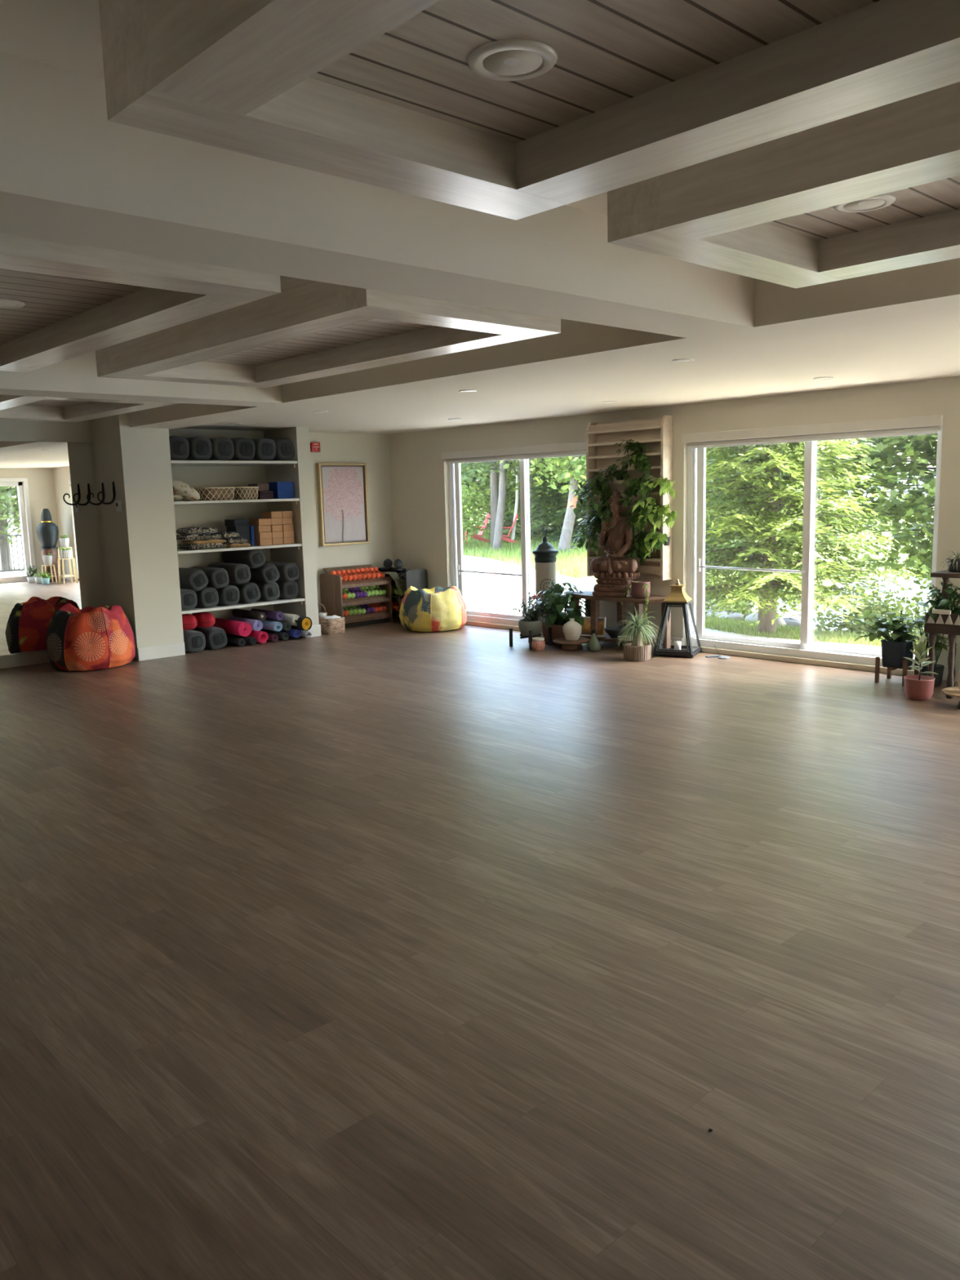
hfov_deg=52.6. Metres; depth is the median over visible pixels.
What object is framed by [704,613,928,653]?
grass
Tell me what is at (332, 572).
dumbbell
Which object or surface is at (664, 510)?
pothos plant
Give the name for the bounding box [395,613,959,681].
baseboard
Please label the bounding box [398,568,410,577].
dumbbell
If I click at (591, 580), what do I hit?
lawn
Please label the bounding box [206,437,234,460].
bolster
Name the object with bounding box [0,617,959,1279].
floor
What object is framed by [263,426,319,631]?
panel
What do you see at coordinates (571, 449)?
roller blind
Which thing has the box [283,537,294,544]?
block
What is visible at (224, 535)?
folded blanket
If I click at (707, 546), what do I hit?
spruce tree
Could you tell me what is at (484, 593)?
driveway
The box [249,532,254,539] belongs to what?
block
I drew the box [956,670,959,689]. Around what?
vase
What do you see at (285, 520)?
block
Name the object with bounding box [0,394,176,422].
ceiling panel
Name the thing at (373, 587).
dumbbell
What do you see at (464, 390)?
recessed light
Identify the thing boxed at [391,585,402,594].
dumbbell
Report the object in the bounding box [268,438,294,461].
bolster
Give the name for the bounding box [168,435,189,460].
bolster
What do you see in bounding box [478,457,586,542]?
trees
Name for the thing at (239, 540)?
folded blanket
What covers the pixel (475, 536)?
garden chair
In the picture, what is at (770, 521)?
spruce tree
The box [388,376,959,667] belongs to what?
wall
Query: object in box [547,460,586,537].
fir tree
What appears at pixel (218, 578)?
bolster
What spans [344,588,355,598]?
dumbbell
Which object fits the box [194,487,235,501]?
basket
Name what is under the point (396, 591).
dumbbell
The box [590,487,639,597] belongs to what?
statue
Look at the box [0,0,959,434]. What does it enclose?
ceiling
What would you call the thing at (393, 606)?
dumbbell
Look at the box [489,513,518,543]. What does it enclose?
garden chair
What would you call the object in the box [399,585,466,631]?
bean bag
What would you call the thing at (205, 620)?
cushion
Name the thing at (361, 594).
dumbbell
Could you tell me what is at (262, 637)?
yoga mat
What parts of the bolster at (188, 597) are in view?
panel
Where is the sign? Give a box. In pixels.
[932,608,951,614]
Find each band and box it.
[382,572,399,611]
[386,571,405,589]
[386,572,402,600]
[388,572,404,596]
[391,572,404,591]
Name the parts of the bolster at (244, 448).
panel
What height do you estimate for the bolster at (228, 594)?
0.228 m
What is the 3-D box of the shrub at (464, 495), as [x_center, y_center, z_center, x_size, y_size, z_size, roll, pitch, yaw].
[-0.834,-4.015,32.475,2.820,2.294,2.500,2,9,24]
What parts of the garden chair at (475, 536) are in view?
leg, backrest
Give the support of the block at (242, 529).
on the block at (246, 535)
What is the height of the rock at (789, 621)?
0.305 m
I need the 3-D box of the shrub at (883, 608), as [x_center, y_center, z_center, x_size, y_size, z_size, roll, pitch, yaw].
[5.129,-0.206,12.609,1.508,1.246,2.020,-4,9,-19]
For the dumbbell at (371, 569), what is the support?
on the dumbbell rack at (331, 586)
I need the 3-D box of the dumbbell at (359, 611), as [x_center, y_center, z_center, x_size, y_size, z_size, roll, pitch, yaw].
[-1.627,-0.406,12.710,0.195,0.142,0.075,5,11,39]
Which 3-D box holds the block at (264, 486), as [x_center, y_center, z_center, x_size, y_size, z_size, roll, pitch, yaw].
[-2.606,-1.793,11.437,0.150,0.085,0.220,-9,12,-42]
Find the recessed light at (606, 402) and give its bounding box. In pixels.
[600,400,616,403]
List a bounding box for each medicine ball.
[381,558,394,569]
[391,559,405,569]
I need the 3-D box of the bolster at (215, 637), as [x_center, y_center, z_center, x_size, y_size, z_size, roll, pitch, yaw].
[-3.175,-0.040,11.208,0.247,0.247,0.665,-9,12,-42]
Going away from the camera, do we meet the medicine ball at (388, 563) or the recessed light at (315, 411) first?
the recessed light at (315, 411)
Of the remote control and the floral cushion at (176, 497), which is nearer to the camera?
the remote control
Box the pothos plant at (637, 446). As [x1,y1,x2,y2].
[613,438,649,456]
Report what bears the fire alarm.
attached to the wall at (373, 450)
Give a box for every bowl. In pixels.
[319,613,325,617]
[603,626,626,638]
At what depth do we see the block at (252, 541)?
11.28 m
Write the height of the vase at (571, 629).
0.228 m
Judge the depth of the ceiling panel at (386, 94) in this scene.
2.13 m
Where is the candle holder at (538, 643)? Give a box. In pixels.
[531,636,545,650]
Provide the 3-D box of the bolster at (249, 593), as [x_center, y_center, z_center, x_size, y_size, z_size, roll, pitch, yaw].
[-2.854,-0.568,11.488,0.241,0.241,0.665,-9,11,-41]
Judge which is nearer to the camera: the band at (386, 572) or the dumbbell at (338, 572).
the dumbbell at (338, 572)
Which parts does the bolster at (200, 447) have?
panel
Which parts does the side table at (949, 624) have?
leg, gallery rail, post, leg, leg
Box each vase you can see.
[562,617,581,640]
[587,629,600,651]
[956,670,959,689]
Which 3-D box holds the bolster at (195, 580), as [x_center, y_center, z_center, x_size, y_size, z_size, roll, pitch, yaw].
[-3.331,-0.689,10.993,0.247,0.247,0.665,-9,12,-43]
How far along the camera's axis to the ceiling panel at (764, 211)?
3.08 m
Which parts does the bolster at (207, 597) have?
panel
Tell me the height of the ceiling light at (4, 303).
0.009 m
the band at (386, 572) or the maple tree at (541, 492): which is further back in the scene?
the maple tree at (541, 492)
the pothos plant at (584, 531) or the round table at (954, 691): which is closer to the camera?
the round table at (954, 691)
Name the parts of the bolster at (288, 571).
panel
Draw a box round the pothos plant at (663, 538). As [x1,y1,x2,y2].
[644,528,671,558]
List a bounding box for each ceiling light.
[0,298,25,308]
[467,38,557,80]
[832,193,896,213]
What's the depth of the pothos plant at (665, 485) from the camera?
9.73 m
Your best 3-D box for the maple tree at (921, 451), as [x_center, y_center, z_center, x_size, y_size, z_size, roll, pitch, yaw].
[6.138,-2.107,13.009,5.959,5.736,3.672,6,12,43]
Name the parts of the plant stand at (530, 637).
leg, leg, leg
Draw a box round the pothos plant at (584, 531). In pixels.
[568,515,608,555]
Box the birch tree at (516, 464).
[461,457,562,539]
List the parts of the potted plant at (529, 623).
pot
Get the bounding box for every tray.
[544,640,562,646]
[942,686,959,697]
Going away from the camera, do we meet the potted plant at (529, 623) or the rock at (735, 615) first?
the potted plant at (529, 623)
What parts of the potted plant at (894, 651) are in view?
pot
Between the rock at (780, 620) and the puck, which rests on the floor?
the puck
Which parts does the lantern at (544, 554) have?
domed lid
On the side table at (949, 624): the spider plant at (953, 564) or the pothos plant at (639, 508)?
the spider plant at (953, 564)
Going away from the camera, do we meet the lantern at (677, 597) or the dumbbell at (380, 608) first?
the lantern at (677, 597)
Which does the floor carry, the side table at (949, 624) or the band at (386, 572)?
the side table at (949, 624)
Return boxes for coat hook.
[86,482,104,505]
[97,481,115,504]
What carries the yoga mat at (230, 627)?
on the yoga mat at (231, 640)
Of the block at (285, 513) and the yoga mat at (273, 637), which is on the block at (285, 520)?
the block at (285, 513)
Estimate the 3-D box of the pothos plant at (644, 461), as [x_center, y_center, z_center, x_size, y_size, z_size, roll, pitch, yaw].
[1.623,-1.791,9.985,0.311,0.314,0.414,-9,12,-42]
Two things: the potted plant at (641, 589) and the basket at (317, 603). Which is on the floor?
the basket at (317, 603)
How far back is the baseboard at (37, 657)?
10.21 m
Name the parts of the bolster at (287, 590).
panel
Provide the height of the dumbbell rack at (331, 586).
0.761 m
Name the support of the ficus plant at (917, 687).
on the floor
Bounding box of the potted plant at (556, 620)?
[528,579,591,646]
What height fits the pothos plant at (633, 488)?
0.326 m
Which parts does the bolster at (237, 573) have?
panel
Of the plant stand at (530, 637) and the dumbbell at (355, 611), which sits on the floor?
the plant stand at (530, 637)
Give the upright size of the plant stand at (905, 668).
0.220 m
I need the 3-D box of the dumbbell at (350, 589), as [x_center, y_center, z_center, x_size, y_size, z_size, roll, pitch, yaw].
[-1.652,-0.621,12.660,0.195,0.142,0.075,5,11,39]
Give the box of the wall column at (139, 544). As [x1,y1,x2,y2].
[90,412,183,661]
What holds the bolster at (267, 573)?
on the bolster at (270, 592)
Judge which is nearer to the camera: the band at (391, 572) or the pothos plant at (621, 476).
the pothos plant at (621, 476)
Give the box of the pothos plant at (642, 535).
[627,531,662,555]
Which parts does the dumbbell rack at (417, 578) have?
panel, panel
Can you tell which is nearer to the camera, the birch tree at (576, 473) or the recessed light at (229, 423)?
the recessed light at (229, 423)
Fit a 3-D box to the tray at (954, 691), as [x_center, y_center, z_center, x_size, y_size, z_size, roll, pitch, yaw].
[3.615,0.390,7.161,0.390,0.022,0.390,-9,12,-42]
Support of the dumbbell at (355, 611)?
on the dumbbell rack at (331, 586)
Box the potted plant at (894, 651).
[853,608,921,667]
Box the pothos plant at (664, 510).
[631,497,676,532]
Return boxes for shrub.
[461,486,490,546]
[704,591,757,618]
[812,575,930,636]
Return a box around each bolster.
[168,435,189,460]
[178,567,208,591]
[180,588,196,609]
[182,629,205,652]
[183,436,212,460]
[190,566,229,588]
[190,626,227,649]
[194,586,218,607]
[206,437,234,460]
[207,562,250,583]
[215,585,239,604]
[222,549,265,568]
[227,582,260,603]
[228,437,255,460]
[248,563,279,584]
[248,581,279,600]
[251,438,275,461]
[264,561,299,582]
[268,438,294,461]
[275,580,298,599]
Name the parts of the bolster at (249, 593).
panel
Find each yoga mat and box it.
[213,617,251,636]
[226,633,256,644]
[226,635,245,646]
[227,616,262,631]
[231,608,266,620]
[246,630,268,643]
[250,608,284,620]
[250,618,282,631]
[259,628,288,639]
[264,619,291,631]
[266,613,299,626]
[266,632,278,641]
[279,628,301,637]
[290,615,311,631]
[299,630,311,637]
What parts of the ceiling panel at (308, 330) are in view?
board panel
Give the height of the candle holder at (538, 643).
0.130 m
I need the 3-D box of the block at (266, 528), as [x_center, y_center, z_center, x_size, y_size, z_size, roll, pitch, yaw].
[-2.577,-1.303,11.380,0.162,0.076,0.225,-9,12,-42]
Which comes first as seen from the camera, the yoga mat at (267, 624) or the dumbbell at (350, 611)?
the yoga mat at (267, 624)
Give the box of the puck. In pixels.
[717,656,729,658]
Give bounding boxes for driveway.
[462,555,928,653]
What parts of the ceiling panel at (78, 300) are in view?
board panel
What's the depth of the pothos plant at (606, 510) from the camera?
10.29 m
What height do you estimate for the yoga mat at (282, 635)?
0.092 m
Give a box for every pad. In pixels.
[257,491,273,493]
[257,493,273,496]
[257,496,273,499]
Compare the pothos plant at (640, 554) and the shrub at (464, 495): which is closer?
the pothos plant at (640, 554)
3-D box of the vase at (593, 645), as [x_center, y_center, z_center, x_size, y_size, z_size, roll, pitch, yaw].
[1.196,0.000,10.201,0.136,0.224,0.136,-9,12,-42]
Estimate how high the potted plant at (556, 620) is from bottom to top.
0.703 m
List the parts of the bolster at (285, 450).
panel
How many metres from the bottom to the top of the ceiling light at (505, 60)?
0.009 m
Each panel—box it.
[0,232,280,372]
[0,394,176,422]
[95,275,560,387]
[98,0,959,220]
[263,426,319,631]
[607,81,959,288]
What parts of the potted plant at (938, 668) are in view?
pot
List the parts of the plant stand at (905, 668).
leg, leg, leg, leg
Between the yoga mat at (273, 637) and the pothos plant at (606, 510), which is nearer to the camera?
the pothos plant at (606, 510)
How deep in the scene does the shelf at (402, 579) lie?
12.89 m
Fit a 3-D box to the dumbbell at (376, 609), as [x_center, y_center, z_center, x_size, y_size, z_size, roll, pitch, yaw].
[-1.428,-0.439,12.896,0.195,0.142,0.075,5,11,39]
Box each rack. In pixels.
[320,564,392,627]
[377,566,427,617]
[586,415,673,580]
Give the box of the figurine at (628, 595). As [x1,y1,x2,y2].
[626,586,631,598]
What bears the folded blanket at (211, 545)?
on the shelf at (286, 546)
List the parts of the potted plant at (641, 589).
pot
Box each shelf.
[170,460,297,469]
[173,497,299,505]
[177,543,302,554]
[182,597,304,613]
[323,564,387,585]
[342,589,388,603]
[343,605,389,620]
[384,575,404,581]
[391,593,404,598]
[392,609,399,614]
[579,632,671,644]
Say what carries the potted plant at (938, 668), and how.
on the floor
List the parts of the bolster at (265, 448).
panel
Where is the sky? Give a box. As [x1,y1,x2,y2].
[797,440,935,492]
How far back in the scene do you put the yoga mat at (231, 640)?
11.16 m
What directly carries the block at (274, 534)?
on the block at (274, 540)
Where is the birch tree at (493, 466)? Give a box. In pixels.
[460,456,568,547]
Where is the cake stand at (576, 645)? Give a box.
[553,637,590,650]
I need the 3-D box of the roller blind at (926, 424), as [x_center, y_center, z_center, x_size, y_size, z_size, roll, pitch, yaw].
[2.934,-1.887,8.896,0.090,0.145,2.534,-9,12,-42]
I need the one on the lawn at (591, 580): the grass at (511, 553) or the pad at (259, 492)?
the grass at (511, 553)
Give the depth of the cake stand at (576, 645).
10.26 m
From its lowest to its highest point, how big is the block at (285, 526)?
0.076 m
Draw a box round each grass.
[462,529,586,577]
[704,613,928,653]
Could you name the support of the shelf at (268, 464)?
attached to the wall at (373, 450)
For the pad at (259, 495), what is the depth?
11.31 m
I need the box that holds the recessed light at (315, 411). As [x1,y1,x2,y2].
[312,410,328,413]
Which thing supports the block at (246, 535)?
on the block
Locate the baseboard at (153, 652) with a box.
[137,642,185,661]
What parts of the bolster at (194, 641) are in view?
panel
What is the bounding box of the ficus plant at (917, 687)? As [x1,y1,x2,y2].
[903,632,937,700]
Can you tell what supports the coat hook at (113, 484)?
attached to the wall column at (139, 544)
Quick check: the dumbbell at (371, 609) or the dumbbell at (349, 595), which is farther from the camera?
the dumbbell at (371, 609)
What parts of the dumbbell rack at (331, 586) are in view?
panel, panel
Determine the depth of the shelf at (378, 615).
12.75 m
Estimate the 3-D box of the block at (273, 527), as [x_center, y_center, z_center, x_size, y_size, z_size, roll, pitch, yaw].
[-2.460,-1.325,11.503,0.142,0.076,0.225,-9,12,-42]
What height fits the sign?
0.034 m
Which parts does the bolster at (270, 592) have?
panel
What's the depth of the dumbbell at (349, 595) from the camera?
12.53 m
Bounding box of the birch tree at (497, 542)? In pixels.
[477,460,514,551]
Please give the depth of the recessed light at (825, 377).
7.66 m
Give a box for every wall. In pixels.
[0,419,394,619]
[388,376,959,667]
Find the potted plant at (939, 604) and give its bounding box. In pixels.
[918,580,959,619]
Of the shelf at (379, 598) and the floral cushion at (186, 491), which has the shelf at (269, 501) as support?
the floral cushion at (186, 491)
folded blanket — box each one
[175,526,217,534]
[176,533,221,540]
[177,542,226,549]
[180,539,226,544]
[211,531,239,538]
[215,537,248,543]
[223,542,250,547]
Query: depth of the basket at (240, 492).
11.07 m
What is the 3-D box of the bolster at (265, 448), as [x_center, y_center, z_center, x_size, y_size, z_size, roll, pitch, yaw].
[-2.674,-2.227,11.439,0.263,0.263,0.665,-9,11,-42]
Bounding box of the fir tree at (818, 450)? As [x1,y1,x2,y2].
[728,449,888,536]
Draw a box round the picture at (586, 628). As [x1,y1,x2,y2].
[579,616,605,636]
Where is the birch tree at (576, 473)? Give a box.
[518,455,586,552]
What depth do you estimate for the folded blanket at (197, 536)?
10.81 m
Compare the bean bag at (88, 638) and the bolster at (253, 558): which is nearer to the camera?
the bean bag at (88, 638)
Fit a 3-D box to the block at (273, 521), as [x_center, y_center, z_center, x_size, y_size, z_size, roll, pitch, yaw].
[-2.462,-1.402,11.494,0.146,0.076,0.225,-9,12,-42]
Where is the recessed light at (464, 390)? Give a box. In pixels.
[458,389,476,392]
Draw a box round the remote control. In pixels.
[705,654,720,657]
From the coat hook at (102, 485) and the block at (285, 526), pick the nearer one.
the coat hook at (102, 485)
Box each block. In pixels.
[224,519,249,526]
[226,525,249,533]
[235,532,249,539]
[248,483,269,491]
[248,518,271,525]
[249,525,253,532]
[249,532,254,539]
[249,538,254,546]
[253,524,271,532]
[253,531,271,538]
[253,538,272,546]
[261,511,282,518]
[267,481,293,490]
[268,489,293,498]
[270,524,282,531]
[270,531,283,537]
[271,518,282,524]
[271,537,283,544]
[272,511,293,517]
[279,517,293,524]
[281,524,293,530]
[282,530,293,537]
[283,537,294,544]
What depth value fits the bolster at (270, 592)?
11.42 m
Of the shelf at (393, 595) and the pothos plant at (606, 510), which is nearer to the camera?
the pothos plant at (606, 510)
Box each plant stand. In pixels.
[509,626,551,648]
[874,656,919,686]
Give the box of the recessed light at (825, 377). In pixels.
[813,376,833,379]
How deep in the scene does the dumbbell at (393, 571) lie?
13.14 m
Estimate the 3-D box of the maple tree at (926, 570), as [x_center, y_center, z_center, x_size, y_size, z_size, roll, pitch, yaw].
[6.166,-0.683,11.920,2.112,2.607,2.342,-9,12,-42]
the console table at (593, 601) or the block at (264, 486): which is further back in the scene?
the block at (264, 486)
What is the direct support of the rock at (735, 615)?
on the lawn at (591, 580)
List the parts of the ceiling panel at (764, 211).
board panel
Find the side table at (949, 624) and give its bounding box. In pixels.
[924,569,959,698]
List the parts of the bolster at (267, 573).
panel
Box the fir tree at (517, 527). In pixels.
[471,476,550,530]
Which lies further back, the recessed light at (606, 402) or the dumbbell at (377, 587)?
the dumbbell at (377, 587)
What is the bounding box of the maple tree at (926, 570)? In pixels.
[880,487,934,595]
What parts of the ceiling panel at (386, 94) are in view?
board panel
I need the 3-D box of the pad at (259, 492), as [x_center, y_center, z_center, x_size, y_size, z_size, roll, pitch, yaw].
[-2.575,-1.730,11.412,0.175,0.029,0.270,-9,12,-42]
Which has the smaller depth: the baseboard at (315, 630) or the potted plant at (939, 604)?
the potted plant at (939, 604)
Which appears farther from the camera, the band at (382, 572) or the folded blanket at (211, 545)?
the band at (382, 572)
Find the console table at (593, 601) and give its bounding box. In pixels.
[570,591,671,648]
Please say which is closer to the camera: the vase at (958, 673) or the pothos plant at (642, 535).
the vase at (958, 673)
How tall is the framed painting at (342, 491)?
1.060 m
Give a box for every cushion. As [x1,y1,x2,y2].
[172,480,199,501]
[173,493,182,501]
[182,613,197,630]
[191,611,215,627]
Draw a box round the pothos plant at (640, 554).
[623,543,646,566]
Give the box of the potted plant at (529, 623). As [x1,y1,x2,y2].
[512,592,544,635]
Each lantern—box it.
[532,526,558,637]
[653,578,701,657]
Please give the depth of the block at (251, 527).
11.25 m
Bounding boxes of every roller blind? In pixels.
[441,441,586,463]
[682,414,942,448]
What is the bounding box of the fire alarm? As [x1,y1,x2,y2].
[310,442,319,452]
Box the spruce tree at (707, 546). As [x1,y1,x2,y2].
[704,444,894,617]
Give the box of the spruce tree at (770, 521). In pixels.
[704,438,929,634]
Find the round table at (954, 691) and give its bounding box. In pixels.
[942,686,959,708]
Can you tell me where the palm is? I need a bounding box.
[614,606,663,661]
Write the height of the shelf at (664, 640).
0.025 m
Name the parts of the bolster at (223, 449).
panel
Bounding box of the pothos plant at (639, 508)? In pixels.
[624,500,662,534]
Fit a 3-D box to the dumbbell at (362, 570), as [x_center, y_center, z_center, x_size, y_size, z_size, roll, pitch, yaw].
[-1.507,-0.873,12.767,0.195,0.142,0.075,5,11,39]
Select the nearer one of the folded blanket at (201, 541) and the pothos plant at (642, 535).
the pothos plant at (642, 535)
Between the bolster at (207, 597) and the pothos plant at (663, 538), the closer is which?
the pothos plant at (663, 538)
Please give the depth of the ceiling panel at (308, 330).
5.44 m
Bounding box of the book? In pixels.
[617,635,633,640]
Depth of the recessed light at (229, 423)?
10.62 m
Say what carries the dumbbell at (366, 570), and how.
on the dumbbell rack at (331, 586)
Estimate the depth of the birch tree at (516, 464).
32.73 m
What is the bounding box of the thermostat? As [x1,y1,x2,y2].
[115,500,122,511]
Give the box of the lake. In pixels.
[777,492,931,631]
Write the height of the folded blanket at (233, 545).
0.048 m
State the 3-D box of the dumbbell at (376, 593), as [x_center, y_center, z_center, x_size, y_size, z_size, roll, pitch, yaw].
[-1.423,-0.658,12.873,0.195,0.142,0.075,5,11,39]
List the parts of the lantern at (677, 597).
corner post, corner post, door frame, rail, plate, rail, corner post, corner post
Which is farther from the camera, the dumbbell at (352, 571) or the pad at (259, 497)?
the dumbbell at (352, 571)
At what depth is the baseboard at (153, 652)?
10.47 m
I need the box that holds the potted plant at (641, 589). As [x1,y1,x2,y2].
[620,580,650,643]
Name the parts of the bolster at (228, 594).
panel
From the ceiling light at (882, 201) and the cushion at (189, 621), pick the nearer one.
the ceiling light at (882, 201)
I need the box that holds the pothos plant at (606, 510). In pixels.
[580,502,621,539]
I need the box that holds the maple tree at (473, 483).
[460,462,551,533]
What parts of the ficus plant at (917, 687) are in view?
pot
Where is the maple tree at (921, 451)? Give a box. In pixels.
[755,433,937,587]
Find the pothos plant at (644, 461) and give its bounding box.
[613,450,651,480]
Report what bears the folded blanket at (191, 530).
on the folded blanket at (197, 536)
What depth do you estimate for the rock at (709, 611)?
14.17 m
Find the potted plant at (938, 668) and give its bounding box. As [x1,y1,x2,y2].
[899,601,959,686]
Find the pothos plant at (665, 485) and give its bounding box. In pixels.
[640,475,675,498]
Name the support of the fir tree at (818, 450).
on the lawn at (591, 580)
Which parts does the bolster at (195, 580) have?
panel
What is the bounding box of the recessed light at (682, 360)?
[671,358,694,362]
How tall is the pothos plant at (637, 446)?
0.174 m
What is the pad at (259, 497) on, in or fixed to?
on the shelf at (269, 501)
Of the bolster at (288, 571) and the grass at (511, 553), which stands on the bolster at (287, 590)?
the bolster at (288, 571)
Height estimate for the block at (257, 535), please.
0.076 m
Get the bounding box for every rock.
[704,609,718,617]
[715,610,744,621]
[743,612,786,627]
[782,617,800,627]
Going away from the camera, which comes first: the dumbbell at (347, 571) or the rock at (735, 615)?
the dumbbell at (347, 571)
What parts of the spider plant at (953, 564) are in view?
pot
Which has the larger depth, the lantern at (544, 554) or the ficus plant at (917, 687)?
the lantern at (544, 554)
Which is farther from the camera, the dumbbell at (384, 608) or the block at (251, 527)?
the dumbbell at (384, 608)
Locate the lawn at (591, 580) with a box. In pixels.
[470,500,933,612]
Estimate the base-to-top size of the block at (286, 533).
0.076 m
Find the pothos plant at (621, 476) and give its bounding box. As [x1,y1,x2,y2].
[594,463,629,483]
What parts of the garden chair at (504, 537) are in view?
leg, backrest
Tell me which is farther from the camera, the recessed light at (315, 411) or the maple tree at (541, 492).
the maple tree at (541, 492)
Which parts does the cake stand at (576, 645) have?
round plate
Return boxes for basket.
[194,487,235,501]
[233,486,258,499]
[317,603,327,624]
[320,614,345,635]
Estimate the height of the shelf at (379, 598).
0.222 m
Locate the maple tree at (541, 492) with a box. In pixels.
[486,468,582,529]
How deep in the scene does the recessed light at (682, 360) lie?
6.38 m
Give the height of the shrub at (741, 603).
0.841 m
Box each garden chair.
[462,512,490,544]
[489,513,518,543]
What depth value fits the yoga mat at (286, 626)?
11.53 m
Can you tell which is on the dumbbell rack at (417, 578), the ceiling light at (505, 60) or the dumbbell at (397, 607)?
the dumbbell at (397, 607)
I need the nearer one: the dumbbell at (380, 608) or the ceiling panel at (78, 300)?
the ceiling panel at (78, 300)
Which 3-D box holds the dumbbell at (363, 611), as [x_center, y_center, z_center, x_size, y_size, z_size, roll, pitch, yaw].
[-1.577,-0.414,12.757,0.195,0.142,0.075,5,11,39]
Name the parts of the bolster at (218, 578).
panel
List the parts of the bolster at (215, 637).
panel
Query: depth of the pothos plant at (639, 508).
9.92 m
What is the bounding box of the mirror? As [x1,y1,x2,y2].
[0,440,106,656]
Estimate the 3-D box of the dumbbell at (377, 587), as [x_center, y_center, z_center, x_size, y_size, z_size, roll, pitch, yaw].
[-1.332,-0.674,12.958,0.195,0.142,0.075,5,11,39]
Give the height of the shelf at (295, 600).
0.075 m
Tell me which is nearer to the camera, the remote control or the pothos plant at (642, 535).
the remote control
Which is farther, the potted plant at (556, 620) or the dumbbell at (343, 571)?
the dumbbell at (343, 571)
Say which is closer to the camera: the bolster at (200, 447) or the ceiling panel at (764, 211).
the ceiling panel at (764, 211)
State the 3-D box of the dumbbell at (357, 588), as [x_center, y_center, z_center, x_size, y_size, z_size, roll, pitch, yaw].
[-1.560,-0.636,12.745,0.195,0.142,0.075,5,11,39]
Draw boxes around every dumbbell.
[330,570,342,580]
[335,569,347,581]
[340,569,352,581]
[342,588,351,599]
[342,593,347,599]
[342,606,353,615]
[343,610,348,616]
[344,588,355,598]
[345,568,357,580]
[346,605,357,615]
[347,587,359,598]
[350,568,362,579]
[350,605,361,614]
[351,587,363,597]
[355,568,366,579]
[355,586,367,596]
[355,604,365,613]
[359,568,371,578]
[359,604,370,613]
[360,586,371,596]
[363,604,374,613]
[364,567,376,578]
[364,586,374,595]
[367,586,378,595]
[367,603,378,612]
[368,567,380,577]
[371,585,382,595]
[371,603,382,612]
[373,566,385,577]
[375,585,386,595]
[375,602,386,611]
[385,569,396,577]
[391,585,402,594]
[392,601,401,610]
[394,586,405,595]
[395,605,400,611]
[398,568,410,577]
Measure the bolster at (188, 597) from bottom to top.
0.226 m
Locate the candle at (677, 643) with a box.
[674,640,680,649]
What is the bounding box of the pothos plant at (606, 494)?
[568,475,613,516]
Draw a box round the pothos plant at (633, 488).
[617,476,653,508]
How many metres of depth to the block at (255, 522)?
11.29 m
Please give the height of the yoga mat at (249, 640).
0.083 m
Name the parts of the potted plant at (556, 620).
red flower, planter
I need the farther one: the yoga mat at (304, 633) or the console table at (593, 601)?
the yoga mat at (304, 633)
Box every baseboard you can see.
[0,650,49,668]
[137,642,185,661]
[306,624,320,637]
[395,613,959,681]
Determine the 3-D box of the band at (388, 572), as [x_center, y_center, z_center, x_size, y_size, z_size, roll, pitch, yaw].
[-1.129,-0.657,12.882,0.268,0.494,0.028,0,9,10]
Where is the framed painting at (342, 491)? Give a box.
[316,462,369,546]
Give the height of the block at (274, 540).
0.076 m
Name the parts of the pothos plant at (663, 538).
pot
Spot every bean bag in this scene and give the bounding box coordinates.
[46,603,135,671]
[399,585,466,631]
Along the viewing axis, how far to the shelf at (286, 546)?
11.09 m
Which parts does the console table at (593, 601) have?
leg, leg, leg, leg, leg, leg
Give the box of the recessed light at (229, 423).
[228,422,241,424]
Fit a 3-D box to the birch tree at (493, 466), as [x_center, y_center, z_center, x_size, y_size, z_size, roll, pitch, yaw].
[0.588,-7.473,31.635,5.357,9.300,5.378,1,9,19]
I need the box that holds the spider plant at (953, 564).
[936,550,959,572]
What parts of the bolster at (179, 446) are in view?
panel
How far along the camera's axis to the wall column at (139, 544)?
10.31 m
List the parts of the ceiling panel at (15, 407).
board panel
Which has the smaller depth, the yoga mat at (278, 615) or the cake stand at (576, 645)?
the cake stand at (576, 645)
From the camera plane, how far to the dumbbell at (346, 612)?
12.51 m
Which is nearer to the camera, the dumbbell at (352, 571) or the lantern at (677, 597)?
the lantern at (677, 597)
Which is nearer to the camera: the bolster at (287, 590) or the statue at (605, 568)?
the statue at (605, 568)
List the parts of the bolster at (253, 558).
panel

